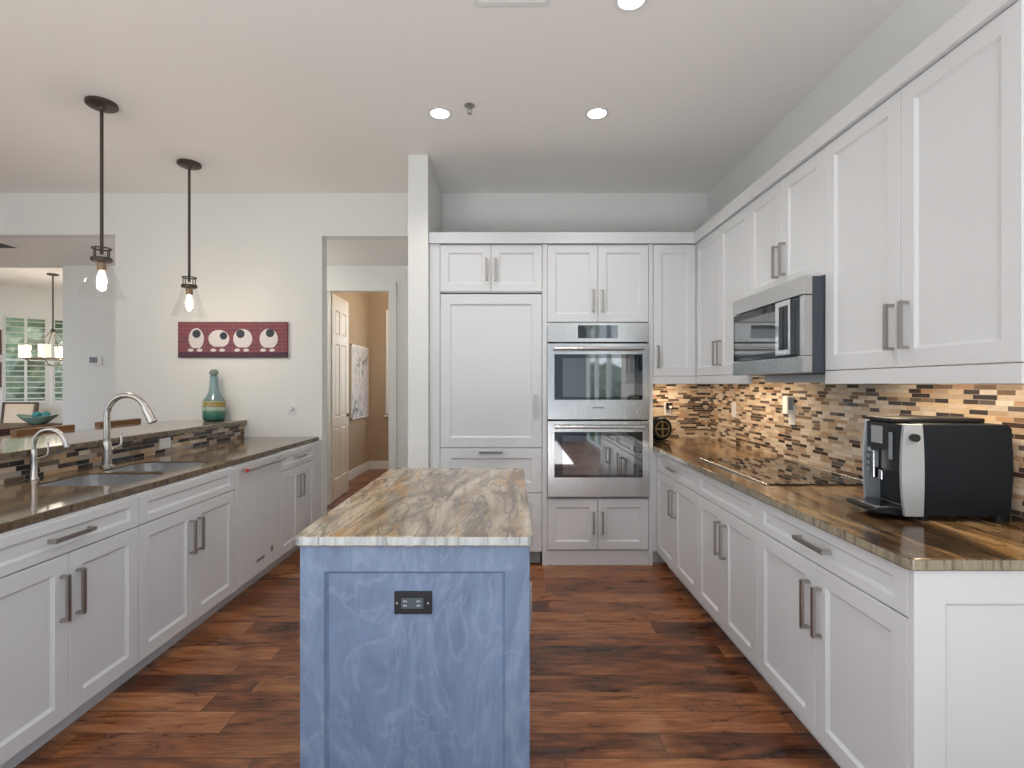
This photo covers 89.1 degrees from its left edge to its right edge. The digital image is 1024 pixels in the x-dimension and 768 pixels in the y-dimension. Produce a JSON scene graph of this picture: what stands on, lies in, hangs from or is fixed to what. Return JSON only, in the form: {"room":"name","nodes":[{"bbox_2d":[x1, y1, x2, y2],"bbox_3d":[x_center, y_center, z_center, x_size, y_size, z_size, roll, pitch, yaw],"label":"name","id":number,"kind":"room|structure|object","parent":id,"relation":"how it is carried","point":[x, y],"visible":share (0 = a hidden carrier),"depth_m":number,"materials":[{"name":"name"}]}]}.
{"room":"kitchen","nodes":[
{"label":"kitchen","id":0,"kind":"room"},
{"bbox_2d":[0,285,62,433],"bbox_3d":[-9.016,-0.168,9.064,3.650,3.115,0.120,0,0,-36],"label":"wall","id":1,"kind":"structure","parent":0,"point":[14,300],"depth_m":9.35,"materials":[{"name":"white paint"}]},
{"bbox_2d":[0,329,1,354],"bbox_3d":[-9.018,-0.730,8.973,0.300,0.440,0.021,0,0,-36],"label":"framed print","id":2,"kind":"object","parent":1,"relation":"attached to","point":[0,329],"visible":1,"depth_m":9.05,"materials":[{"name":"brown wood"}]},
{"bbox_2d":[0,362,1,386],"bbox_3d":[-9.018,-0.160,8.973,0.300,0.440,0.021,0,0,-36],"label":"framed print","id":3,"kind":"object","parent":1,"relation":"attached to","point":[0,362],"visible":1,"depth_m":9.06,"materials":[{"name":"brown wood"}]},
{"bbox_2d":[3,315,47,402],"bbox_3d":[-8.681,-0.430,9.288,0.585,1.560,0.117,0,0,-36],"label":"shutter","id":4,"kind":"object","parent":1,"relation":"attached to","point":[25,318],"depth_m":9.24,"materials":[{"name":"white paint"}]},
{"bbox_2d":[52,318,62,402],"bbox_3d":[-8.166,-0.430,9.668,0.565,1.560,0.117,0,0,-36],"label":"window","id":5,"kind":"structure","parent":1,"relation":"attached to","point":[59,319],"depth_m":9.48,"materials":[{"name":"white paint"}]},
{"bbox_2d":[0,268,62,289],"bbox_3d":[-8.011,-1.785,8.636,5.977,0.120,5.129,0,0,0],"label":"ceiling","id":6,"kind":"structure","parent":0,"point":[21,277],"depth_m":8.42,"materials":[{"name":"white paint"}]},
{"bbox_2d":[18,273,62,365],"bbox_3d":[-7.200,-1.004,8.155,0.699,1.441,0.699,0,0,13],"label":"chandelier","id":7,"kind":"object","parent":6,"relation":"hanging from","point":[44,350],"visible":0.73,"depth_m":8.03,"materials":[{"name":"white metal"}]},
{"bbox_2d":[1,437,240,484],"bbox_3d":[-2.494,0.875,2.797,0.132,1.029,3.804,0,0,0],"label":"wall","id":8,"kind":"structure","parent":0,"point":[240,437],"depth_m":3.17,"materials":[{"name":"tile"}]},
{"bbox_2d":[0,424,243,484],"bbox_3d":[-2.423,0.418,2.796,0.008,0.114,3.803,0,0,0],"label":"backsplash","id":9,"kind":"structure","parent":8,"relation":"attached to","point":[16,469],"depth_m":3.05,"materials":[{"name":"tile"}]},
{"bbox_2d":[159,437,170,448],"bbox_3d":[-2.414,0.412,3.620,0.006,0.072,0.115,0,0,0],"label":"power outlet","id":10,"kind":"object","parent":9,"relation":"attached to","point":[164,443],"visible":1,"depth_m":3.61,"materials":[{"name":"white plastic"}]},
{"bbox_2d":[0,420,246,460],"bbox_3d":[-2.722,0.342,2.796,0.656,0.035,3.803,0,0,0],"label":"countertop","id":11,"kind":"structure","parent":8,"relation":"on","point":[20,446],"depth_m":3.30,"materials":[{"name":"stone"}]},
{"bbox_2d":[202,369,225,420],"bbox_3d":[-2.622,0.097,4.575,0.186,0.454,0.186,0,0,0],"label":"glass bottle","id":12,"kind":"object","parent":11,"relation":"on","point":[213,404],"visible":1,"depth_m":4.52,"materials":[{"name":"teal glass"}]},
{"bbox_2d":[0,266,407,467],"bbox_3d":[-5.750,-0.168,6.010,10.500,3.115,0.120,0,0,0],"label":"wall","id":13,"kind":"structure","parent":0,"point":[88,311],"depth_m":5.95,"materials":[{"name":"white paint"}]},
{"bbox_2d":[87,356,101,364],"bbox_3d":[-4.763,-0.270,5.936,0.155,0.104,0.027,0,0,0],"label":"thermostat","id":14,"kind":"object","parent":13,"relation":"attached to","point":[91,360],"visible":1,"depth_m":5.92,"materials":[{"name":"white plastic"}]},
{"bbox_2d":[327,283,396,504],"bbox_3d":[-1.770,0.117,6.351,0.900,2.546,0.836,0,0,0],"label":"door","id":15,"kind":"structure","parent":13,"relation":"in","point":[338,414],"depth_m":6.07,"materials":[{"name":"white paint"}]},
{"bbox_2d":[0,238,407,265],"bbox_3d":[-5.750,-1.415,5.386,10.500,0.120,1.129,0,0,0],"label":"ceiling","id":16,"kind":"structure","parent":0,"point":[38,251],"depth_m":5.36,"materials":[{"name":"white paint"}]},
{"bbox_2d":[0,240,25,247],"bbox_3d":[-5.150,-1.347,5.030,0.660,0.012,0.260,0,0,0],"label":"ceiling vent","id":17,"kind":"object","parent":16,"relation":"in","point":[3,244],"visible":1,"depth_m":5.05,"materials":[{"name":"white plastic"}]},
{"bbox_2d":[0,243,15,247],"bbox_3d":[-5.155,-1.342,5.030,0.550,0.002,0.200,0,0,0],"label":"grille","id":18,"kind":"object","parent":17,"relation":"attached to","point":[2,245],"depth_m":5.07,"materials":[{"name":"grey metal"}]},
{"bbox_2d":[331,292,367,470],"bbox_3d":[-2.410,-0.130,7.285,0.120,3.040,2.429,0,0,0],"label":"wall","id":19,"kind":"structure","parent":0,"point":[358,301],"depth_m":7.91,"materials":[{"name":"beige paint"}]},
{"bbox_2d":[350,344,367,419],"bbox_3d":[-2.337,-0.030,7.980,0.024,1.100,0.880,0,0,0],"label":"art print","id":20,"kind":"object","parent":19,"relation":"attached to","point":[358,355],"visible":1,"depth_m":7.89,"materials":[{"name":"grey paper"}]},
{"bbox_2d":[349,461,368,480],"bbox_3d":[-2.341,1.323,7.340,0.016,0.135,2.280,0,0,0],"label":"baseboard","id":21,"kind":"structure","parent":19,"relation":"attached to","point":[355,472],"depth_m":7.90,"materials":[{"name":"white paint"}]},
{"bbox_2d":[0,193,706,515],"bbox_3d":[-1.967,-0.168,4.760,7.466,3.115,0.120,0,0,0],"label":"wall","id":22,"kind":"structure","parent":0,"point":[256,257],"depth_m":4.70,"materials":[{"name":"white paint"}]},
{"bbox_2d":[178,322,287,357],"bbox_3d":[-2.510,-0.398,4.683,0.980,0.320,0.033,0,0,0],"label":"picture","id":23,"kind":"object","parent":22,"relation":"attached to","point":[195,339],"visible":1,"depth_m":4.67,"materials":[{"name":"paint"}]},
{"bbox_2d":[253,401,260,414],"bbox_3d":[-2.305,0.217,4.695,0.075,0.118,0.009,0,0,0],"label":"power outlet","id":24,"kind":"object","parent":22,"relation":"attached to","point":[256,404],"visible":1,"depth_m":4.69,"materials":[{"name":"white plastic"}]},
{"bbox_2d":[288,402,295,414],"bbox_3d":[-1.985,0.218,4.679,0.072,0.115,0.040,0,0,0],"label":"night light","id":25,"kind":"object","parent":22,"relation":"attached to","point":[291,405],"visible":1,"depth_m":4.69,"materials":[{"name":"white plastic"}]},
{"bbox_2d":[653,384,706,436],"bbox_3d":[1.418,0.209,4.694,0.674,0.534,0.009,0,0,0],"label":"backsplash","id":26,"kind":"structure","parent":22,"relation":"attached to","point":[688,417],"depth_m":4.69,"materials":[{"name":"tile"}]},
{"bbox_2d":[664,402,672,414],"bbox_3d":[1.403,0.224,4.666,0.066,0.115,0.047,0,0,0],"label":"power outlet","id":27,"kind":"object","parent":26,"relation":"attached to","point":[668,406],"visible":1,"depth_m":4.68,"materials":[{"name":"white plastic"}]},
{"bbox_2d":[368,292,388,460],"bbox_3d":[-2.240,-0.130,8.560,0.460,3.040,0.120,0,0,0],"label":"wall","id":28,"kind":"structure","parent":0,"point":[378,302],"depth_m":8.50,"materials":[{"name":"beige paint"}]},
{"bbox_2d":[384,310,388,416],"bbox_3d":[-1.565,-0.338,8.508,1.030,1.745,0.096,0,0,0],"label":"window","id":29,"kind":"structure","parent":28,"relation":"in","point":[387,311],"depth_m":8.48,"materials":[{"name":"white paint"}]},
{"bbox_2d":[408,155,441,467],"bbox_3d":[-0.708,-0.168,4.368,0.150,3.115,0.904,0,0,0],"label":"wall","id":30,"kind":"structure","parent":0,"point":[424,191],"depth_m":3.92,"materials":[{"name":"white paint"}]},
{"bbox_2d":[14,469,839,767],"bbox_3d":[-4.542,1.440,3.250,12.916,0.100,15.900,0,0,0],"label":"floor","id":31,"kind":"structure","parent":0,"point":[628,669],"depth_m":2.33,"materials":[{"name":"brown wood"}]},
{"bbox_2d":[0,402,38,437],"bbox_3d":[-8.553,0.853,8.822,0.570,1.074,0.564,0,0,-4],"label":"dining chair","id":32,"kind":"object","parent":31,"relation":"on","point":[9,411],"visible":0.38,"depth_m":9.02,"materials":[{"name":"beige fabric"}]},
{"bbox_2d":[0,423,62,436],"bbox_3d":[-8.075,1.015,7.900,1.650,0.750,1.340,0,0,0],"label":"dining table","id":33,"kind":"object","parent":31,"relation":"on","point":[5,428],"visible":0.3,"depth_m":7.96,"materials":[{"name":"brown wood"}]},
{"bbox_2d":[16,414,58,423],"bbox_3d":[-7.570,0.560,8.300,0.630,0.158,0.290,0,0,0],"label":"bowl","id":34,"kind":"object","parent":33,"relation":"on","point":[29,419],"visible":0.98,"depth_m":8.22,"materials":[{"name":"teal ceramic"}]},
{"bbox_2d":[32,411,41,416],"bbox_3d":[-7.580,0.499,8.300,0.124,0.124,0.124,0,0,0],"label":"glass ball","id":35,"kind":"object","parent":34,"relation":"in","point":[35,414],"visible":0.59,"depth_m":8.26,"materials":[{"name":"teal glass"}]},
{"bbox_2d":[41,411,50,415],"bbox_3d":[-7.435,0.499,8.300,0.124,0.124,0.124,0,0,0],"label":"glass ball","id":36,"kind":"object","parent":34,"relation":"in","point":[45,413],"visible":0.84,"depth_m":8.26,"materials":[{"name":"teal glass"}]},
{"bbox_2d":[10,424,74,436],"bbox_3d":[-3.030,0.842,3.560,0.410,1.096,0.450,0,0,0],"label":"bar stool","id":37,"kind":"object","parent":31,"relation":"on","point":[71,427],"visible":0.16,"depth_m":3.46,"materials":[{"name":"brown wood"}]},
{"bbox_2d":[0,495,138,767],"bbox_3d":[-2.054,0.951,2.020,0.733,0.879,0.754,0,0,0],"label":"base cabinet","id":38,"kind":"object","parent":31,"relation":"on","point":[69,583],"visible":1,"depth_m":1.99,"materials":[{"name":"white paint"}]},
{"bbox_2d":[95,418,140,427],"bbox_3d":[-3.030,0.842,4.235,0.410,1.096,0.450,0,0,0],"label":"bar stool","id":39,"kind":"object","parent":31,"relation":"on","point":[136,420],"visible":0.19,"depth_m":4.23,"materials":[{"name":"brown wood"}]},
{"bbox_2d":[120,466,234,684],"bbox_3d":[-2.054,0.951,2.814,0.733,0.879,0.826,0,0,0],"label":"base cabinet","id":40,"kind":"object","parent":31,"relation":"on","point":[187,526],"visible":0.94,"depth_m":2.73,"materials":[{"name":"white paint"}]},
{"bbox_2d":[221,453,285,607],"bbox_3d":[-2.041,0.951,3.546,0.758,0.879,0.632,0,0,0],"label":"dishwasher","id":41,"kind":"object","parent":31,"relation":"on","point":[257,481],"visible":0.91,"depth_m":3.49,"materials":[{"name":"white paint"}]},
{"bbox_2d":[269,441,321,570],"bbox_3d":[-2.054,0.951,4.282,0.733,0.879,0.827,0,0,0],"label":"base cabinet","id":42,"kind":"object","parent":31,"relation":"on","point":[301,471],"visible":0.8,"depth_m":4.19,"materials":[{"name":"white paint"}]},
{"bbox_2d":[0,437,318,532],"bbox_3d":[-2.081,0.493,2.796,0.674,0.034,3.803,0,0,0],"label":"countertop","id":43,"kind":"structure","parent":42,"relation":"on","point":[23,503],"depth_m":2.59,"materials":[{"name":"stone"}]},
{"bbox_2d":[28,427,69,479],"bbox_3d":[-2.301,0.345,2.616,0.198,0.260,0.106,0,0,0],"label":"faucet","id":44,"kind":"object","parent":43,"relation":"on","point":[33,472],"visible":1,"depth_m":2.58,"materials":[{"name":"grey metal"}]},
{"bbox_2d":[38,463,205,485],"bbox_3d":[-2.049,0.592,2.810,0.451,0.218,0.794,0,0,0],"label":"sink","id":45,"kind":"object","parent":43,"relation":"in","point":[98,479],"visible":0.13,"depth_m":2.78,"materials":[{"name":"silver metal"}]},
{"bbox_2d":[99,392,156,467],"bbox_3d":[-2.200,0.262,3.026,0.319,0.427,0.151,0,0,0],"label":"faucet","id":46,"kind":"object","parent":43,"relation":"on","point":[107,447],"visible":1,"depth_m":2.97,"materials":[{"name":"grey metal"}]},
{"bbox_2d":[300,546,531,767],"bbox_3d":[-0.298,0.951,2.285,0.754,0.879,1.260,0,0,0],"label":"kitchen island","id":47,"kind":"object","parent":31,"relation":"on","point":[448,687],"visible":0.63,"depth_m":1.67,"materials":[{"name":"blue wood"}]},
{"bbox_2d":[394,591,431,613],"bbox_3d":[-0.317,0.700,1.663,0.120,0.072,0.010,0,0,0],"label":"power outlet","id":48,"kind":"object","parent":47,"relation":"attached to","point":[405,602],"visible":1,"depth_m":1.66,"materials":[{"name":"black plastic"}]},
{"bbox_2d":[401,598,422,608],"bbox_3d":[-0.318,0.700,1.660,0.071,0.034,0.002,0,0,0],"label":"receptacle","id":49,"kind":"object","parent":48,"relation":"attached to","point":[406,603],"depth_m":1.66,"materials":[{"name":"grey plastic"}]},
{"bbox_2d":[296,468,532,545],"bbox_3d":[-0.309,0.493,2.288,0.751,0.034,1.316,0,0,0],"label":"island countertop","id":50,"kind":"structure","parent":47,"relation":"on","point":[402,506],"depth_m":1.93,"materials":[{"name":"stone"}]},
{"bbox_2d":[430,244,541,467],"bbox_3d":[-0.200,0.160,4.322,0.860,2.461,0.751,0,0,0],"label":"tall cabinet","id":51,"kind":"object","parent":31,"relation":"on","point":[454,269],"visible":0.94,"depth_m":3.98,"materials":[{"name":"white paint"}]},
{"bbox_2d":[440,294,541,562],"bbox_3d":[-0.161,0.344,4.322,0.777,2.068,0.751,0,0,0],"label":"refrigerator","id":52,"kind":"object","parent":31,"relation":"on","point":[491,344],"visible":0.7,"depth_m":3.99,"materials":[{"name":"white paint"}]},
{"bbox_2d":[540,244,663,565],"bbox_3d":[0.710,0.160,4.322,0.955,2.461,0.751,0,0,0],"label":"tall cabinet","id":53,"kind":"object","parent":31,"relation":"on","point":[581,283],"visible":0.84,"depth_m":3.98,"materials":[{"name":"white paint"}]},
{"bbox_2d":[429,232,693,244],"bbox_3d":[0.379,-1.115,4.019,2.018,0.083,0.122,0,0,0],"label":"trim","id":54,"kind":"structure","parent":53,"relation":"attached to","point":[442,238],"depth_m":3.96,"materials":[{"name":"white paint"}]},
{"bbox_2d":[547,323,648,496],"bbox_3d":[0.657,0.200,4.237,0.774,1.332,0.687,0,0,0],"label":"double oven","id":55,"kind":"object","parent":53,"relation":"in","point":[598,373],"visible":0.98,"depth_m":3.95,"materials":[{"name":"grey metal"}]},
{"bbox_2d":[657,452,710,615],"bbox_3d":[1.418,0.951,3.542,0.692,0.879,0.872,0,0,0],"label":"base cabinet","id":56,"kind":"object","parent":31,"relation":"on","point":[677,493],"visible":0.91,"depth_m":3.48,"materials":[{"name":"white paint"}]},
{"bbox_2d":[697,471,775,691],"bbox_3d":[1.418,0.951,2.724,0.692,0.879,0.758,0,0,0],"label":"base cabinet","id":57,"kind":"object","parent":31,"relation":"on","point":[727,517],"visible":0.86,"depth_m":2.66,"materials":[{"name":"white paint"}]},
{"bbox_2d":[758,500,1023,767],"bbox_3d":[1.418,0.951,1.885,0.692,0.879,0.914,0,0,0],"label":"base cabinet","id":58,"kind":"object","parent":31,"relation":"on","point":[886,664],"visible":0.95,"depth_m":1.54,"materials":[{"name":"white paint"}]},
{"bbox_2d":[653,437,1023,570],"bbox_3d":[1.423,0.493,3.057,0.682,0.034,3.283,0,0,0],"label":"countertop","id":59,"kind":"structure","parent":58,"relation":"on","point":[940,543],"depth_m":1.77,"materials":[{"name":"stone"}]},
{"bbox_2d":[653,416,671,440],"bbox_3d":[1.236,0.373,4.357,0.204,0.204,0.107,0,0,-14],"label":"ornament","id":60,"kind":"object","parent":59,"relation":"on","point":[662,427],"visible":0.91,"depth_m":4.31,"materials":[{"name":"black metal"}]},
{"bbox_2d":[699,458,862,484],"bbox_3d":[1.452,0.471,2.870,0.528,0.008,0.864,0,0,0],"label":"cooktop","id":61,"kind":"object","parent":59,"relation":"in","point":[766,471],"visible":0.95,"depth_m":2.76,"materials":[{"name":"black glass"}]},
{"bbox_2d":[846,416,1013,521],"bbox_3d":[1.501,0.299,1.893,0.442,0.352,0.246,0,0,4],"label":"coffee machine","id":62,"kind":"object","parent":59,"relation":"on","point":[922,467],"visible":1,"depth_m":1.79,"materials":[{"name":"black plastic"}]},
{"bbox_2d":[846,497,902,515],"bbox_3d":[1.347,0.450,1.916,0.132,0.027,0.172,0,0,4],"label":"drip tray","id":63,"kind":"object","parent":62,"relation":"on","point":[884,505],"depth_m":1.89,"materials":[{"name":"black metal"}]},
{"bbox_2d":[0,0,904,192],"bbox_3d":[-2.307,-1.785,0.000,8.386,0.120,9.400,0,0,0],"label":"ceiling","id":64,"kind":"structure","parent":0,"point":[267,96],"depth_m":3.07,"materials":[{"name":"white paint"}]},
{"bbox_2d":[84,95,118,290],"bbox_3d":[-2.517,-1.125,3.190,0.244,1.199,0.244,0,0,0],"label":"pendant lamp","id":65,"kind":"object","parent":64,"relation":"hanging from","point":[103,105],"visible":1,"depth_m":3.18,"materials":[{"name":"brown metal"}]},
{"bbox_2d":[97,261,106,270],"bbox_3d":[-2.517,-0.722,3.190,0.048,0.054,0.048,0,0,0],"label":"socket","id":66,"kind":"object","parent":65,"relation":"attached to","point":[101,265],"depth_m":3.17,"materials":[{"name":"brown"}]},
{"bbox_2d":[177,159,201,310],"bbox_3d":[-2.520,-1.125,4.060,0.244,1.199,0.244,0,0,0],"label":"pendant lamp","id":67,"kind":"object","parent":64,"relation":"hanging from","point":[188,164],"visible":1,"depth_m":4.05,"materials":[{"name":"brown metal"}]},
{"bbox_2d":[186,288,192,294],"bbox_3d":[-2.520,-0.722,4.060,0.048,0.054,0.048,0,0,0],"label":"socket","id":68,"kind":"object","parent":67,"relation":"attached to","point":[189,291],"depth_m":4.04,"materials":[{"name":"brown"}]},
{"bbox_2d":[427,107,451,119],"bbox_3d":[-0.459,-1.721,3.310,0.160,0.006,0.160,0,0,0],"label":"recessed light","id":69,"kind":"object","parent":64,"relation":"in","point":[437,113],"visible":1,"depth_m":3.31,"materials":[{"name":"white plastic"}]},
{"bbox_2d":[464,103,474,114],"bbox_3d":[-0.262,-1.696,3.216,0.068,0.054,0.068,0,0,0],"label":"sprinkler","id":70,"kind":"object","parent":64,"relation":"attached to","point":[469,106],"visible":1,"depth_m":3.21,"materials":[{"name":"silver metal"}]},
{"bbox_2d":[474,0,549,6],"bbox_3d":[0.000,-1.717,2.240,0.340,0.014,0.260,0,0,0],"label":"ceiling vent","id":71,"kind":"object","parent":64,"relation":"in","point":[478,3],"visible":1,"depth_m":2.34,"materials":[{"name":"white plastic"}]},
{"bbox_2d":[584,107,609,119],"bbox_3d":[0.541,-1.721,3.310,0.160,0.006,0.160,0,0,0],"label":"recessed light","id":72,"kind":"object","parent":64,"relation":"in","point":[595,113],"visible":1,"depth_m":3.31,"materials":[{"name":"white plastic"}]},
{"bbox_2d":[613,0,648,12],"bbox_3d":[0.535,-1.721,2.330,0.160,0.006,0.160,0,0,0],"label":"recessed light","id":73,"kind":"object","parent":64,"relation":"in","point":[630,6],"visible":1,"depth_m":2.36,"materials":[{"name":"white plastic"}]},
{"bbox_2d":[707,0,972,220],"bbox_3d":[1.826,-0.168,2.160,0.120,3.115,5.320,0,0,0],"label":"wall","id":74,"kind":"structure","parent":0,"point":[912,22],"depth_m":2.77,"materials":[{"name":"white paint"}]},
{"bbox_2d":[653,245,695,383],"bbox_3d":[1.421,-0.536,4.317,0.682,1.070,0.741,0,0,0],"label":"upper cabinet","id":75,"kind":"object","parent":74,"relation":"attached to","point":[674,266],"visible":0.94,"depth_m":3.98,"materials":[{"name":"white paint"}]},
{"bbox_2d":[696,205,751,383],"bbox_3d":[1.570,-0.536,3.539,0.388,1.070,0.878,0,0,0],"label":"upper cabinet","id":76,"kind":"object","parent":74,"relation":"attached to","point":[722,257],"visible":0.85,"depth_m":3.51,"materials":[{"name":"white paint"}]},
{"bbox_2d":[749,147,825,295],"bbox_3d":[1.570,-0.782,2.719,0.388,0.578,0.754,0,0,0],"label":"upper cabinet","id":77,"kind":"object","parent":74,"relation":"attached to","point":[787,222],"visible":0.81,"depth_m":2.64,"materials":[{"name":"white paint"}]},
{"bbox_2d":[733,276,839,382],"bbox_3d":[1.522,-0.248,2.717,0.464,0.480,0.749,0,0,0],"label":"microwave oven","id":78,"kind":"object","parent":77,"relation":"attached to","point":[780,330],"visible":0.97,"depth_m":2.52,"materials":[{"name":"brushed stainless steel"},{"name":"black glass"},{"name":"grey plastic"}]},
{"bbox_2d":[707,377,1023,522],"bbox_3d":[1.760,0.209,3.053,0.009,0.534,3.271,0,0,0],"label":"backsplash","id":79,"kind":"structure","parent":74,"relation":"attached to","point":[827,431],"depth_m":2.83,"materials":[{"name":"tile"}]},
{"bbox_2d":[732,402,735,416],"bbox_3d":[1.750,0.200,4.110,0.010,0.116,0.072,0,0,0],"label":"light switch","id":80,"kind":"object","parent":79,"relation":"attached to","point":[733,403],"visible":1,"depth_m":4.09,"materials":[{"name":"white plastic"}]},
{"bbox_2d":[783,396,794,424],"bbox_3d":[1.730,0.165,3.255,0.050,0.180,0.072,0,0,0],"label":"power outlet","id":81,"kind":"object","parent":79,"relation":"attached to","point":[788,401],"visible":1,"depth_m":3.23,"materials":[{"name":"white plastic"}]},
{"bbox_2d":[788,398,792,409],"bbox_3d":[1.726,0.122,3.223,0.029,0.075,0.002,0,0,0],"label":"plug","id":82,"kind":"object","parent":81,"relation":"attached to","point":[790,400],"depth_m":3.22,"materials":[{"name":"grey plastic"}]},
{"bbox_2d":[825,0,1023,383],"bbox_3d":[1.570,-0.536,1.887,0.388,1.070,0.903,0,0,0],"label":"upper cabinet","id":83,"kind":"object","parent":74,"relation":"attached to","point":[925,191],"visible":1,"depth_m":1.73,"materials":[{"name":"white paint"}]},
{"bbox_2d":[692,0,1018,244],"bbox_3d":[1.449,-1.115,2.757,0.120,0.083,2.646,0,0,0],"label":"trim","id":84,"kind":"structure","parent":83,"relation":"attached to","point":[977,14],"depth_m":1.98,"materials":[{"name":"white paint"}]},
{"bbox_3d":[-0.800,-0.130,8.560,0.600,3.040,0.120,0,0,0],"label":"wall","id":85,"kind":"structure","parent":0,"visible":0},
{"bbox_2d":[369,461,388,468],"bbox_3d":[-1.481,1.323,8.491,1.702,0.135,0.017,0,0,0],"label":"baseboard","id":86,"kind":"structure","parent":85,"relation":"attached to","point":[372,464],"depth_m":8.48,"materials":[{"name":"white paint"}]},
{"bbox_3d":[-5.000,1.600,0.000,70.000,0.180,80.000,0,0,0],"label":"ground","id":87,"kind":"structure","parent":0,"visible":0},
{"bbox_2d":[6,318,62,402],"bbox_3d":[-10.534,-0.675,13.476,7.886,5.596,2.576,0,0,-29],"label":"hedge","id":88,"kind":"object","parent":87,"relation":"on","point":[8,323],"visible":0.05,"depth_m":12.07,"materials":[{"name":"green plant"}]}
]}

